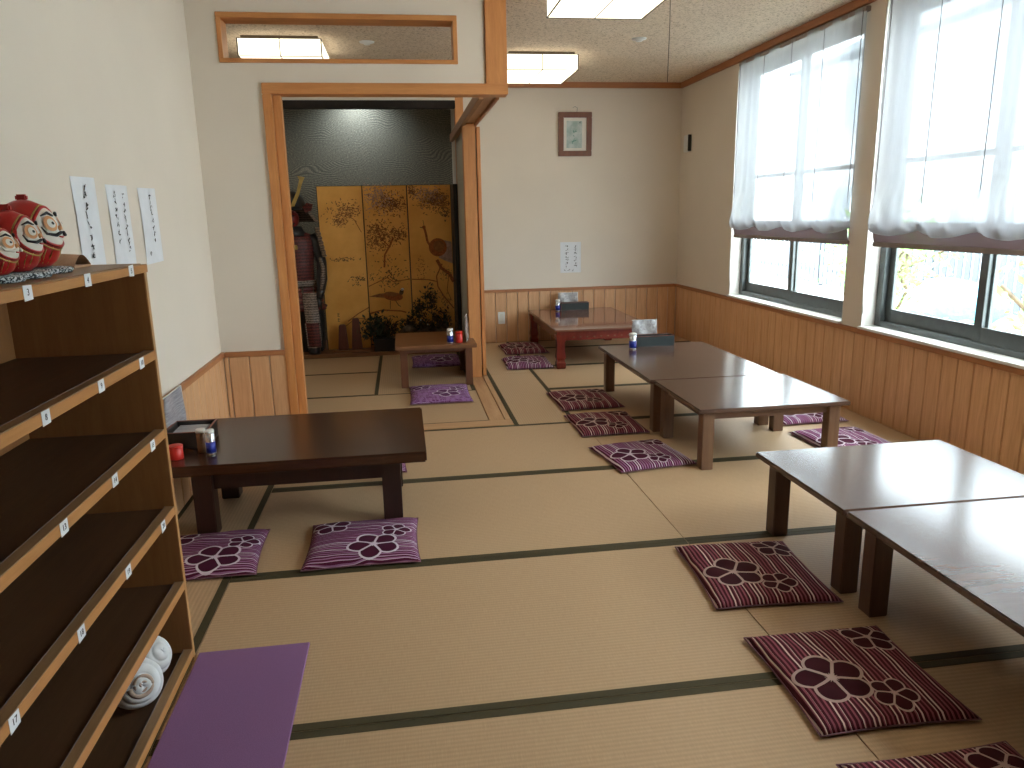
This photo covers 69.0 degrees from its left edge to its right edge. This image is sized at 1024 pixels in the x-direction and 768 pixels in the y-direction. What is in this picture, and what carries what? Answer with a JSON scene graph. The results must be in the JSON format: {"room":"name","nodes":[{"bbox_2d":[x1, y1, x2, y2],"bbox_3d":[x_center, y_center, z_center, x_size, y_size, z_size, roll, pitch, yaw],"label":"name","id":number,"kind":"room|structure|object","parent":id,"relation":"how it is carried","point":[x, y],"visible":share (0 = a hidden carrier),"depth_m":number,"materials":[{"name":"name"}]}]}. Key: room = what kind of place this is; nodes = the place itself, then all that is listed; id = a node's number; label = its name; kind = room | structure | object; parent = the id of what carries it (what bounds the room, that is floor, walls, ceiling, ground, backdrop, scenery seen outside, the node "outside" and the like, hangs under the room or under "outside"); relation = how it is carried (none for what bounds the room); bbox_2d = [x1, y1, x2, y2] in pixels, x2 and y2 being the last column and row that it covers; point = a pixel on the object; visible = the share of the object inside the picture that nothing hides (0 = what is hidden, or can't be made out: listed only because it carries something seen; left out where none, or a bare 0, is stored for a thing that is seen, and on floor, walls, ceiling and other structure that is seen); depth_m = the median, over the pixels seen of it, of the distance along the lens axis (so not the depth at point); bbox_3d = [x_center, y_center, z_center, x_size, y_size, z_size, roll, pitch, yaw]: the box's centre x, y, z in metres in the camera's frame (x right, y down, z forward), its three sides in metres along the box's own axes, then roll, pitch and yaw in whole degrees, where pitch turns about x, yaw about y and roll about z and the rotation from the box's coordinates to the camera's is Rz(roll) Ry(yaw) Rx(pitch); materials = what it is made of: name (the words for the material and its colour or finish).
{"room":"japanese tatami restaurant","nodes":[
{"label":"japanese tatami restaurant","id":0,"kind":"room"},
{"bbox_2d":[0,0,228,514],"bbox_3d":[-1.240,-0.059,0.725,0.142,2.640,7.185,-3,13,-8],"label":"wall","id":1,"kind":"structure","parent":0,"point":[100,90],"depth_m":3.03,"materials":[{"name":"beige paint"}]},
{"bbox_2d":[69,176,105,264],"bbox_3d":[-1.472,-0.555,2.599,0.005,0.322,0.205,-3,14,-8],"label":"notice","id":2,"kind":"object","parent":1,"relation":"attached to","point":[83,188],"visible":0.96,"depth_m":2.59,"materials":[{"name":"white paper"}]},
{"bbox_2d":[105,184,136,263],"bbox_3d":[-1.517,-0.601,2.903,0.005,0.337,0.225,-3,14,-8],"label":"notice","id":3,"kind":"object","parent":1,"relation":"attached to","point":[117,197],"visible":0.97,"depth_m":2.89,"materials":[{"name":"white paper"}]},
{"bbox_2d":[137,188,163,264],"bbox_3d":[-1.568,-0.688,3.241,0.005,0.318,0.230,-3,14,-8],"label":"notice","id":4,"kind":"object","parent":1,"relation":"attached to","point":[147,198],"visible":1,"depth_m":3.23,"materials":[{"name":"white paper"}]},
{"bbox_2d":[183,0,485,417],"bbox_3d":[-1.537,-0.865,4.278,2.820,2.640,0.154,-3,13,-8],"label":"wall partition","id":5,"kind":"structure","parent":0,"point":[227,92],"depth_m":4.15,"materials":[{"name":"beige paint"}]},
{"bbox_2d":[262,94,307,414],"bbox_3d":[-1.311,-0.644,4.362,0.091,1.963,0.154,-3,13,-8],"label":"door frame","id":6,"kind":"structure","parent":5,"relation":"in","point":[272,105],"depth_m":4.28,"materials":[{"name":"orange wood"}]},
{"bbox_2d":[261,83,507,96],"bbox_3d":[-0.702,-1.657,4.203,1.357,0.059,0.112,-3,13,-8],"label":"trim","id":7,"kind":"structure","parent":5,"relation":"attached to","point":[282,89],"depth_m":4.16,"materials":[{"name":"orange wood"}]},
{"bbox_2d":[423,419,513,429],"bbox_3d":[-0.656,0.282,4.675,1.335,0.016,0.122,-3,13,-8],"label":"trim","id":8,"kind":"structure","parent":5,"relation":"attached to","point":[506,421],"depth_m":4.71,"materials":[{"name":"brown wood"}]},
{"bbox_2d":[484,0,506,83],"bbox_3d":[-0.100,-1.974,4.239,0.121,0.518,0.138,-3,13,-8],"label":"trim","id":9,"kind":"structure","parent":5,"relation":"attached to","point":[495,37],"depth_m":4.18,"materials":[{"name":"orange wood"}]},
{"bbox_2d":[283,109,452,339],"bbox_3d":[-1.927,-1.636,7.682,2.860,2.640,0.100,-3,13,-8],"label":"wall","id":10,"kind":"structure","parent":0,"point":[325,147],"depth_m":7.53,"materials":[{"name":"grey paint"}]},
{"bbox_2d":[282,97,454,99],"bbox_3d":[-1.883,-2.622,6.580,2.745,0.228,0.070,-3,13,-8],"label":"wall","id":11,"kind":"structure","parent":0,"point":[283,98],"depth_m":6.65,"materials":[{"name":"beige paint"}]},
{"bbox_2d":[282,100,454,108],"bbox_3d":[-1.881,-2.478,6.613,2.745,0.067,0.090,-3,13,-8],"label":"trim","id":12,"kind":"structure","parent":11,"relation":"attached to","point":[287,104],"depth_m":6.66,"materials":[{"name":"brown wood"}]},
{"bbox_2d":[450,109,467,330],"bbox_3d":[-0.439,-1.479,6.868,0.075,2.640,1.970,-3,13,-8],"label":"wall","id":13,"kind":"structure","parent":0,"point":[459,139],"depth_m":6.78,"materials":[{"name":"paint"}]},
{"bbox_2d":[454,97,462,330],"bbox_3d":[-0.474,-1.582,7.094,0.077,2.540,0.120,-3,13,-8],"label":"trim","id":14,"kind":"structure","parent":13,"relation":"attached to","point":[458,111],"depth_m":6.83,"materials":[{"name":"orange wood"}]},
{"bbox_2d":[462,123,481,376],"bbox_3d":[-0.316,-1.026,5.917,0.095,1.975,0.100,-3,13,-8],"label":"trim","id":15,"kind":"structure","parent":13,"relation":"attached to","point":[468,131],"depth_m":5.85,"materials":[{"name":"orange wood"}]},
{"bbox_2d":[450,97,498,141],"bbox_3d":[-0.325,-1.985,5.621,0.124,0.064,2.590,-3,13,-8],"label":"trim","id":16,"kind":"structure","parent":13,"relation":"attached to","point":[477,108],"depth_m":5.04,"materials":[{"name":"brown wood"}]},
{"bbox_2d":[475,127,486,374],"bbox_3d":[-0.329,-1.154,6.510,0.028,1.952,1.195,-3,13,-8],"label":"door","id":17,"kind":"structure","parent":13,"relation":"in","point":[477,129],"depth_m":5.94,"materials":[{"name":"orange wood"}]},
{"bbox_2d":[473,374,509,419],"bbox_3d":[-0.286,-0.077,6.213,0.139,0.016,2.890,-3,13,-8],"label":"trim","id":18,"kind":"structure","parent":13,"relation":"attached to","point":[494,409],"depth_m":5.34,"materials":[{"name":"brown wood"}]},
{"bbox_2d":[226,0,853,81],"bbox_3d":[-0.041,-1.865,2.371,5.360,0.100,10.800,-3,13,-8],"label":"ceiling","id":19,"kind":"structure","parent":0,"point":[704,34],"depth_m":5.36,"materials":[{"name":"beige paint"}]},
{"bbox_2d":[236,35,329,58],"bbox_3d":[-1.661,-2.421,5.488,0.573,0.140,0.658,-3,13,-8],"label":"ceiling lamp","id":20,"kind":"object","parent":19,"relation":"attached to","point":[248,46],"visible":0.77,"depth_m":5.18,"materials":[{"name":"white plastic"}]},
{"bbox_2d":[359,40,373,44],"bbox_3d":[-1.057,-2.480,5.426,0.112,0.022,0.112,-3,13,-8],"label":"ceiling detector","id":21,"kind":"object","parent":19,"relation":"attached to","point":[365,42],"visible":1,"depth_m":5.40,"materials":[{"name":"white plastic"}]},
{"bbox_2d":[507,51,578,83],"bbox_3d":[0.193,-2.614,6.169,0.578,0.140,0.658,-3,13,-8],"label":"ceiling lamp","id":22,"kind":"object","parent":19,"relation":"attached to","point":[523,67],"visible":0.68,"depth_m":5.88,"materials":[{"name":"white plastic"}]},
{"bbox_2d":[546,0,665,19],"bbox_3d":[0.528,-2.130,4.025,0.573,0.140,0.653,-3,13,-8],"label":"ceiling lamp","id":23,"kind":"object","parent":19,"relation":"attached to","point":[555,9],"visible":1,"depth_m":4.17,"materials":[{"name":"white plastic"}]},
{"bbox_2d":[632,37,646,41],"bbox_3d":[0.937,-2.536,5.495,0.112,0.022,0.112,-3,13,-8],"label":"ceiling detector","id":24,"kind":"object","parent":19,"relation":"attached to","point":[637,39],"visible":1,"depth_m":5.47,"materials":[{"name":"white plastic"}]},
{"bbox_2d":[667,0,670,81],"bbox_3d":[0.853,-1.932,4.044,0.010,0.550,0.004,-3,13,-8],"label":"pull cord","id":25,"kind":"object","parent":19,"relation":"hanging from","point":[670,0],"visible":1,"depth_m":4.07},
{"bbox_2d":[463,88,682,342],"bbox_3d":[0.616,-1.675,7.629,2.240,2.640,0.142,-3,13,-8],"label":"wall","id":26,"kind":"structure","parent":0,"point":[620,201],"depth_m":7.56,"materials":[{"name":"beige paint"}]},
{"bbox_2d":[498,312,504,323],"bbox_3d":[-0.107,-0.681,7.676,0.072,0.124,0.010,-3,13,-8],"label":"wall socket","id":27,"kind":"object","parent":26,"relation":"attached to","point":[501,315],"visible":1,"depth_m":7.67,"materials":[{"name":"white plastic"}]},
{"bbox_2d":[560,242,580,272],"bbox_3d":[0.602,-1.302,7.659,0.216,0.310,0.002,-3,13,-8],"label":"notice","id":28,"kind":"object","parent":26,"relation":"attached to","point":[570,252],"visible":1,"depth_m":7.66,"materials":[{"name":"white paper"}]},
{"bbox_2d":[558,107,591,155],"bbox_3d":[0.623,-2.500,7.375,0.336,0.470,0.046,-3,13,-8],"label":"picture frame","id":29,"kind":"object","parent":26,"relation":"attached to","point":[574,128],"visible":1,"depth_m":7.37,"materials":[{"name":"brown wood"}]},
{"bbox_2d":[566,121,581,147],"bbox_3d":[0.617,-2.471,7.379,0.155,0.255,0.012,-3,13,-8],"label":"print","id":30,"kind":"object","parent":29,"relation":"attached to","point":[573,128],"depth_m":7.38,"materials":[{"name":"green paper"}]},
{"bbox_2d":[508,82,680,87],"bbox_3d":[0.590,-2.921,7.278,2.260,0.053,0.030,-3,13,-8],"label":"trim","id":31,"kind":"structure","parent":26,"relation":"attached to","point":[564,84],"depth_m":7.31,"materials":[{"name":"brown wood"}]},
{"bbox_2d":[141,334,1023,767],"bbox_3d":[-0.039,0.704,2.950,5.260,0.155,10.800,-3,13,-8],"label":"floor","id":32,"kind":"structure","parent":0,"point":[551,614],"depth_m":2.50,"materials":[{"name":"beige plant"}]},
{"bbox_2d":[0,264,194,767],"bbox_3d":[-1.059,0.409,1.464,0.368,1.192,1.375,-3,13,-8],"label":"shoe shelf","id":33,"kind":"object","parent":32,"relation":"on","point":[92,572],"visible":0.99,"depth_m":1.85,"materials":[{"name":"orange wood"}]},
{"bbox_2d":[0,275,25,283],"bbox_3d":[-1.004,-0.202,1.446,0.106,0.014,0.106,-3,13,-8],"label":"pad","id":34,"kind":"object","parent":33,"relation":"on","point":[5,279],"visible":0.97,"depth_m":1.43,"materials":[{"name":"grey fabric"}]},
{"bbox_2d":[0,228,22,275],"bbox_3d":[-0.999,-0.263,1.433,0.099,0.109,0.086,-3,13,-8],"label":"doll","id":35,"kind":"object","parent":34,"relation":"on","point":[9,249],"visible":1,"depth_m":1.43,"materials":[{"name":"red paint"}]},
{"bbox_2d":[9,270,52,278],"bbox_3d":[-1.036,-0.227,1.555,0.136,0.014,0.136,-3,13,-8],"label":"pad","id":36,"kind":"object","parent":33,"relation":"on","point":[33,274],"visible":0.65,"depth_m":1.54,"materials":[{"name":"grey fabric"}]},
{"bbox_2d":[0,204,46,271],"bbox_3d":[-1.031,-0.301,1.539,0.119,0.137,0.106,-3,13,-8],"label":"doll","id":37,"kind":"object","parent":36,"relation":"on","point":[30,238],"visible":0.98,"depth_m":1.52,"materials":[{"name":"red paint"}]},
{"bbox_2d":[33,266,73,273],"bbox_3d":[-1.087,-0.258,1.695,0.159,0.014,0.159,-3,13,-8],"label":"pad","id":38,"kind":"object","parent":33,"relation":"on","point":[55,269],"visible":0.44,"depth_m":1.68,"materials":[{"name":"grey fabric"}]},
{"bbox_2d":[7,194,66,267],"bbox_3d":[-1.082,-0.343,1.672,0.141,0.161,0.128,-3,13,-8],"label":"doll","id":39,"kind":"object","parent":38,"relation":"on","point":[51,227],"visible":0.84,"depth_m":1.65,"materials":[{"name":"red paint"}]},
{"bbox_2d":[51,254,90,268],"bbox_3d":[-1.202,-0.315,1.883,0.220,0.046,0.090,-2,13,-5],"label":"wood offcut","id":40,"kind":"object","parent":33,"relation":"on","point":[74,260],"visible":0.39,"depth_m":1.87,"materials":[{"name":"brown wood"}]},
{"bbox_2d":[118,636,171,709],"bbox_3d":[-1.009,0.781,2.020,0.146,0.163,0.186,-3,13,-8],"label":"shell","id":41,"kind":"object","parent":33,"relation":"on","point":[146,685],"visible":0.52,"depth_m":1.98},
{"bbox_2d":[180,529,270,580],"bbox_3d":[-1.197,0.664,2.933,0.423,0.044,0.418,-3,13,-10],"label":"floor cushion","id":42,"kind":"object","parent":32,"relation":"on","point":[235,552],"visible":0.62,"depth_m":2.89,"materials":[{"name":"fabric"}]},
{"bbox_2d":[147,642,309,767],"bbox_3d":[-0.718,0.933,1.795,0.330,0.007,1.060,-3,13,-8],"label":"mat","id":43,"kind":"object","parent":32,"relation":"on","point":[235,708],"visible":1,"depth_m":2.01,"materials":[{"name":"purple fabric"}]},
{"bbox_2d":[171,407,426,533],"bbox_3d":[-0.936,0.397,3.396,1.078,0.350,0.745,-3,13,-8],"label":"table","id":44,"kind":"object","parent":32,"relation":"on","point":[366,444],"visible":0.89,"depth_m":3.18,"materials":[{"name":"brown wood"}]},
{"bbox_2d":[163,385,186,427],"bbox_3d":[-1.512,0.133,3.346,0.014,0.204,0.268,-4,13,-8],"label":"menu card","id":45,"kind":"object","parent":44,"relation":"on","point":[174,407],"visible":0.64,"depth_m":3.34,"materials":[{"name":"white paper"}]},
{"bbox_2d":[169,443,183,460],"bbox_3d":[-1.372,0.277,3.042,0.058,0.058,0.058,-3,13,-8],"label":"spice shaker","id":46,"kind":"object","parent":44,"relation":"on","point":[176,449],"visible":0.84,"depth_m":3.02,"materials":[{"name":"red plastic"}]},
{"bbox_2d":[167,419,218,448],"bbox_3d":[-1.402,0.220,3.258,0.181,0.075,0.206,-3,13,-8],"label":"tray","id":47,"kind":"object","parent":44,"relation":"on","point":[183,432],"visible":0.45,"depth_m":3.24,"materials":[{"name":"black paint"}]},
{"bbox_2d":[195,428,205,452],"bbox_3d":[-1.302,0.236,3.121,0.039,0.100,0.039,-3,13,-8],"label":"spice shaker","id":48,"kind":"object","parent":44,"relation":"on","point":[200,436],"visible":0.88,"depth_m":3.11,"materials":[{"name":"brown glass"}]},
{"bbox_2d":[204,428,216,454],"bbox_3d":[-1.250,0.240,3.088,0.039,0.105,0.039,-3,13,-8],"label":"spice shaker","id":49,"kind":"object","parent":44,"relation":"on","point":[210,442],"visible":1,"depth_m":3.08,"materials":[{"name":"plastic"}]},
{"bbox_2d":[290,176,327,354],"bbox_3d":[-2.042,-1.107,7.028,0.591,1.635,0.521,-3,13,-8],"label":"samurai armour","id":50,"kind":"object","parent":32,"relation":"on","point":[307,246],"visible":0.58,"depth_m":6.96,"materials":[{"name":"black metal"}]},
{"bbox_2d":[300,517,420,571],"bbox_3d":[-0.601,0.632,3.021,0.450,0.044,0.428,-3,13,-8],"label":"floor cushion","id":51,"kind":"object","parent":32,"relation":"on","point":[392,540],"visible":1,"depth_m":2.95,"materials":[{"name":"fabric"}]},
{"bbox_2d":[355,309,404,351],"bbox_3d":[-1.216,-0.529,7.197,0.650,0.401,0.272,-3,13,-8],"label":"potted plant","id":52,"kind":"object","parent":32,"relation":"on","point":[383,340],"visible":0.98,"depth_m":7.14,"materials":[{"name":"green plant"}]},
{"bbox_2d":[316,178,461,349],"bbox_3d":[-1.170,-1.153,7.185,1.307,1.621,0.370,-3,13,-8],"label":"folding screen","id":53,"kind":"object","parent":32,"relation":"on","point":[382,243],"visible":0.97,"depth_m":7.20,"materials":[{"name":"gold metal"}]},
{"bbox_2d":[321,198,368,325],"bbox_3d":[-1.600,-1.160,7.162,0.399,1.226,0.004,-4,13,-11],"label":"painting","id":54,"kind":"object","parent":53,"relation":"attached to","point":[343,209],"depth_m":7.07},
{"bbox_2d":[363,178,409,313],"bbox_3d":[-1.206,-1.326,7.208,0.415,1.292,0.001,-2,13,-5],"label":"painting","id":55,"kind":"object","parent":53,"relation":"attached to","point":[386,208],"depth_m":7.21,"materials":[{"name":"brown paint"}]},
{"bbox_2d":[407,182,453,313],"bbox_3d":[-0.779,-1.298,7.254,0.423,1.301,0.002,-4,13,-11],"label":"painting","id":56,"kind":"object","parent":53,"relation":"attached to","point":[439,247],"depth_m":7.25},
{"bbox_2d":[402,463,406,472],"bbox_3d":[-0.790,0.408,4.015,0.443,0.044,0.423,-3,13,-8],"label":"floor cushion","id":57,"kind":"object","parent":32,"relation":"on","point":[404,469],"visible":0.04,"depth_m":3.88,"materials":[{"name":"fabric"}]},
{"bbox_2d":[366,279,458,335],"bbox_3d":[-0.911,-0.675,7.217,0.988,0.664,0.218,-2,13,-3],"label":"flower arrangement","id":58,"kind":"object","parent":32,"relation":"on","point":[410,326],"visible":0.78,"depth_m":7.21,"materials":[{"name":"green plant"}]},
{"bbox_2d":[411,354,459,367],"bbox_3d":[-0.686,-0.223,6.745,0.443,0.052,0.493,-3,13,-8],"label":"floor cushion","id":59,"kind":"object","parent":32,"relation":"on","point":[427,360],"visible":0.98,"depth_m":6.60,"materials":[{"name":"purple fabric"}]},
{"bbox_2d":[395,330,476,387],"bbox_3d":[-0.626,-0.209,6.065,0.625,0.330,0.700,-3,13,-8],"label":"table","id":60,"kind":"object","parent":32,"relation":"on","point":[418,342],"visible":0.93,"depth_m":5.79,"materials":[{"name":"brown wood"}]},
{"bbox_2d":[447,328,452,343],"bbox_3d":[-0.480,-0.373,5.770,0.049,0.115,0.049,-3,13,-8],"label":"spice shaker","id":61,"kind":"object","parent":60,"relation":"on","point":[449,330],"visible":1,"depth_m":5.75,"materials":[{"name":"metal"}]},
{"bbox_2d":[455,331,462,342],"bbox_3d":[-0.413,-0.367,5.802,0.058,0.085,0.058,-3,13,-8],"label":"spice shaker","id":62,"kind":"object","parent":60,"relation":"on","point":[458,334],"visible":1,"depth_m":5.78,"materials":[{"name":"red plastic"}]},
{"bbox_2d":[464,314,468,341],"bbox_3d":[-0.359,-0.447,5.896,0.022,0.194,0.208,-1,13,0],"label":"menu card","id":63,"kind":"object","parent":60,"relation":"on","point":[465,317],"visible":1,"depth_m":5.86,"materials":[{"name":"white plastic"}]},
{"bbox_2d":[409,384,473,404],"bbox_3d":[-0.533,0.062,5.506,0.448,0.044,0.553,-3,13,-8],"label":"floor cushion","id":64,"kind":"object","parent":32,"relation":"on","point":[438,393],"visible":1,"depth_m":5.39,"materials":[{"name":"purple fabric"}]},
{"bbox_2d":[498,342,549,354],"bbox_3d":[0.106,-0.360,7.266,0.423,0.057,0.503,-3,13,-9],"label":"floor cushion","id":65,"kind":"object","parent":32,"relation":"on","point":[515,348],"visible":1,"depth_m":7.11,"materials":[{"name":"red fabric"}]},
{"bbox_2d":[501,355,554,369],"bbox_3d":[0.134,-0.202,6.575,0.413,0.057,0.483,-3,13,-6],"label":"floor cushion","id":66,"kind":"object","parent":32,"relation":"on","point":[527,361],"visible":1,"depth_m":6.42,"materials":[{"name":"fabric"}]},
{"bbox_2d":[529,307,638,368],"bbox_3d":[0.702,-0.462,7.041,0.875,0.335,1.410,-3,13,-8],"label":"table","id":67,"kind":"object","parent":32,"relation":"on","point":[605,323],"visible":0.84,"depth_m":6.65,"materials":[{"name":"red paint"}]},
{"bbox_2d":[555,299,559,310],"bbox_3d":[0.459,-0.789,7.485,0.049,0.115,0.049,-3,13,-8],"label":"spice shaker","id":68,"kind":"object","parent":67,"relation":"on","point":[557,302],"visible":1,"depth_m":7.47,"materials":[{"name":"metal"}]},
{"bbox_2d":[558,292,577,301],"bbox_3d":[0.573,-0.852,7.621,0.208,0.169,0.032,-3,13,-9],"label":"menu card","id":69,"kind":"object","parent":67,"relation":"on","point":[566,296],"visible":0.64,"depth_m":7.62,"materials":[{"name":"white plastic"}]},
{"bbox_2d":[560,301,588,310],"bbox_3d":[0.630,-0.791,7.562,0.291,0.078,0.096,-3,13,-8],"label":"tray","id":70,"kind":"object","parent":67,"relation":"on","point":[579,305],"visible":0.89,"depth_m":7.52,"materials":[{"name":"black paint"}]},
{"bbox_2d":[546,389,624,410],"bbox_3d":[0.507,0.098,5.257,0.438,0.044,0.523,-3,13,-9],"label":"floor cushion","id":71,"kind":"object","parent":32,"relation":"on","point":[584,399],"visible":1,"depth_m":5.15,"materials":[{"name":"red fabric"}]},
{"bbox_2d":[563,411,649,436],"bbox_3d":[0.580,0.235,4.652,0.423,0.044,0.483,-3,13,-8],"label":"floor cushion","id":72,"kind":"object","parent":32,"relation":"on","point":[608,422],"visible":1,"depth_m":4.55,"materials":[{"name":"red fabric"}]},
{"bbox_2d":[588,439,696,472],"bbox_3d":[0.699,0.374,4.033,0.433,0.044,0.443,-5,13,-16],"label":"floor cushion","id":73,"kind":"object","parent":32,"relation":"on","point":[630,456],"visible":1,"depth_m":3.95,"materials":[{"name":"fabric"}]},
{"bbox_2d":[598,341,778,431],"bbox_3d":[1.130,-0.012,5.048,0.810,0.330,1.198,-3,13,-8],"label":"table","id":74,"kind":"object","parent":32,"relation":"on","point":[683,360],"visible":0.68,"depth_m":4.86,"materials":[{"name":"brown wood"}]},
{"bbox_2d":[629,333,636,348],"bbox_3d":[0.872,-0.310,5.376,0.054,0.115,0.054,-3,13,-8],"label":"spice shaker","id":75,"kind":"object","parent":74,"relation":"on","point":[632,336],"visible":1,"depth_m":5.36,"materials":[{"name":"metal"}]},
{"bbox_2d":[632,319,656,333],"bbox_3d":[0.992,-0.393,5.576,0.193,0.179,0.033,-3,13,-9],"label":"menu card","id":76,"kind":"object","parent":74,"relation":"on","point":[646,326],"visible":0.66,"depth_m":5.57,"materials":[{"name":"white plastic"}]},
{"bbox_2d":[636,333,674,346],"bbox_3d":[1.045,-0.325,5.508,0.291,0.078,0.106,-3,13,-8],"label":"tray","id":77,"kind":"object","parent":74,"relation":"on","point":[658,339],"visible":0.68,"depth_m":5.46,"materials":[{"name":"black paint"}]},
{"bbox_2d":[654,374,849,469],"bbox_3d":[1.288,0.194,4.130,0.810,0.330,0.695,-3,13,-8],"label":"table","id":78,"kind":"object","parent":32,"relation":"on","point":[775,396],"visible":0.97,"depth_m":3.92,"materials":[{"name":"brown wood"}]},
{"bbox_2d":[675,541,843,609],"bbox_3d":[0.875,0.673,2.709,0.438,0.044,0.478,-2,13,-4],"label":"floor cushion","id":79,"kind":"object","parent":32,"relation":"on","point":[760,573],"visible":1,"depth_m":2.63,"materials":[{"name":"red fabric"}]},
{"bbox_2d":[783,413,848,424],"bbox_3d":[1.841,0.176,4.797,0.423,0.044,0.463,-3,13,-8],"label":"floor cushion","id":80,"kind":"object","parent":32,"relation":"on","point":[808,418],"visible":0.32,"depth_m":4.60,"materials":[{"name":"fabric"}]},
{"bbox_2d":[789,427,891,447],"bbox_3d":[1.883,0.309,4.212,0.433,0.044,0.453,-3,13,-9],"label":"floor cushion","id":81,"kind":"object","parent":32,"relation":"on","point":[848,436],"visible":0.56,"depth_m":4.21,"materials":[{"name":"fabric"}]},
{"bbox_2d":[743,625,981,737],"bbox_3d":[0.960,0.810,2.102,0.440,0.044,0.453,-3,13,-7],"label":"floor cushion","id":82,"kind":"object","parent":32,"relation":"on","point":[845,680],"visible":1,"depth_m":2.03,"materials":[{"name":"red fabric"}]},
{"bbox_2d":[756,440,1023,593],"bbox_3d":[1.455,0.486,2.842,0.828,0.330,0.628,-3,13,-8],"label":"table","id":83,"kind":"object","parent":32,"relation":"on","point":[845,479],"visible":0.83,"depth_m":2.74,"materials":[{"name":"brown wood"}]},
{"bbox_2d":[835,740,1023,767],"bbox_3d":[1.028,0.930,1.571,0.453,0.045,0.473,-3,13,-8],"label":"floor cushion","id":84,"kind":"object","parent":32,"relation":"on","point":[1001,754],"visible":1,"depth_m":1.75,"materials":[{"name":"red fabric"}]},
{"bbox_2d":[847,497,1023,636],"bbox_3d":[1.595,0.687,1.948,0.828,0.330,1.208,-3,13,-8],"label":"table","id":85,"kind":"object","parent":32,"relation":"on","point":[975,548],"visible":1,"depth_m":2.24,"materials":[{"name":"brown wood"}]},
{"bbox_3d":[-1.539,-0.326,7.197,0.350,0.018,0.100,-3,13,-8],"label":"display board","id":86,"kind":"object","parent":32,"relation":"on","visible":0},
{"bbox_2d":[339,324,348,349],"bbox_3d":[-1.624,-0.451,7.161,0.099,0.245,0.059,-3,13,-8],"label":"carved block","id":87,"kind":"object","parent":86,"relation":"on","point":[343,339],"visible":1,"depth_m":7.14,"materials":[{"name":"red wood"}]},
{"bbox_2d":[352,318,362,349],"bbox_3d":[-1.498,-0.484,7.172,0.099,0.300,0.059,-3,13,-8],"label":"carved block","id":88,"kind":"object","parent":86,"relation":"on","point":[357,344],"visible":1,"depth_m":7.15,"materials":[{"name":"red wood"}]},
{"bbox_2d":[675,0,1023,474],"bbox_3d":[2.508,-0.660,3.025,0.182,2.640,10.800,-3,13,-8],"label":"wall","id":89,"kind":"structure","parent":0,"point":[920,392],"depth_m":4.85,"materials":[{"name":"beige paint"}]},
{"bbox_2d":[683,134,691,151],"bbox_3d":[1.731,-2.370,7.344,0.040,0.160,0.123,-3,13,-8],"label":"wall sensor","id":90,"kind":"object","parent":89,"relation":"attached to","point":[687,138],"visible":1,"depth_m":7.30,"materials":[{"name":"black plastic"}]},
{"bbox_2d":[681,0,876,87],"bbox_3d":[2.431,-1.868,2.513,0.030,0.053,10.160,-3,13,-8],"label":"trim","id":91,"kind":"structure","parent":89,"relation":"attached to","point":[851,6],"depth_m":5.41,"materials":[{"name":"brown wood"}]},
{"bbox_2d":[727,67,851,323],"bbox_3d":[2.103,-1.526,5.582,0.174,1.915,1.758,-3,13,-8],"label":"window","id":92,"kind":"structure","parent":89,"relation":"in","point":[741,287],"depth_m":5.88,"materials":[{"name":"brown metal"}]},
{"bbox_2d":[729,5,870,285],"bbox_3d":[1.997,-1.567,5.528,0.093,1.838,1.794,-3,13,-8],"label":"blind","id":93,"kind":"object","parent":92,"relation":"attached to","point":[798,99],"visible":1,"depth_m":5.24,"materials":[{"name":"white fabric"}]},
{"bbox_2d":[857,0,1023,369],"bbox_3d":[2.387,-1.099,3.690,0.174,1.915,1.758,-3,13,-8],"label":"window","id":94,"kind":"structure","parent":89,"relation":"in","point":[879,316],"depth_m":4.20,"materials":[{"name":"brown metal"}]},
{"bbox_2d":[862,0,1023,313],"bbox_3d":[2.281,-1.140,3.636,0.093,1.838,1.794,-3,13,-8],"label":"blind","id":95,"kind":"object","parent":94,"relation":"attached to","point":[949,169],"visible":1,"depth_m":3.81,"materials":[{"name":"white fabric"}]},
{"label":"outside","id":96,"kind":"structure","parent":0,"visible":0},
{"bbox_2d":[751,247,1021,333],"bbox_3d":[15.206,-0.930,10.362,26.980,0.200,44.000,-3,13,-8],"label":"ground","id":97,"kind":"structure","parent":96,"point":[803,286],"depth_m":15.27,"materials":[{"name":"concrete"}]},
{"bbox_2d":[766,229,967,318],"bbox_3d":[4.208,-1.415,8.288,2.319,2.316,1.867,-9,15,-30],"label":"shrub","id":98,"kind":"object","parent":97,"relation":"on","point":[903,272],"visible":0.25,"depth_m":8.24,"materials":[{"name":"green plant"}]},
{"bbox_2d":[820,235,951,292],"bbox_3d":[5.927,-1.833,11.667,1.944,1.694,1.757,-3,13,-8],"label":"shrub","id":99,"kind":"object","parent":97,"relation":"on","point":[835,246],"visible":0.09,"depth_m":11.64,"materials":[{"name":"green plant"}]},
{"bbox_2d":[751,232,1023,315],"bbox_3d":[6.672,-2.369,14.040,0.110,1.300,10.200,-3,13,-8],"label":"outdoor view","id":100,"kind":"object","parent":97,"relation":"on","point":[757,256],"visible":0.26,"depth_m":15.18,"materials":[{"name":"white"}]},
{"bbox_2d":[802,201,1023,308],"bbox_3d":[9.924,-4.815,14.132,6.000,5.900,8.300,-3,13,-8],"label":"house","id":101,"kind":"structure","parent":97,"relation":"on","point":[1008,259],"depth_m":12.92,"materials":[{"name":"white"}]},
{"bbox_2d":[900,278,1012,323],"bbox_3d":[6.011,-1.123,10.217,0.836,0.664,1.844,-3,13,-8],"label":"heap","id":102,"kind":"object","parent":97,"relation":"on","point":[951,295],"visible":0.6,"depth_m":9.80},
{"bbox_2d":[950,253,1023,334],"bbox_3d":[4.379,-0.543,5.748,1.768,2.044,1.837,4,14,20],"label":"shrub","id":103,"kind":"object","parent":97,"relation":"on","point":[1002,291],"visible":0.62,"depth_m":6.03,"materials":[{"name":"green plant"}]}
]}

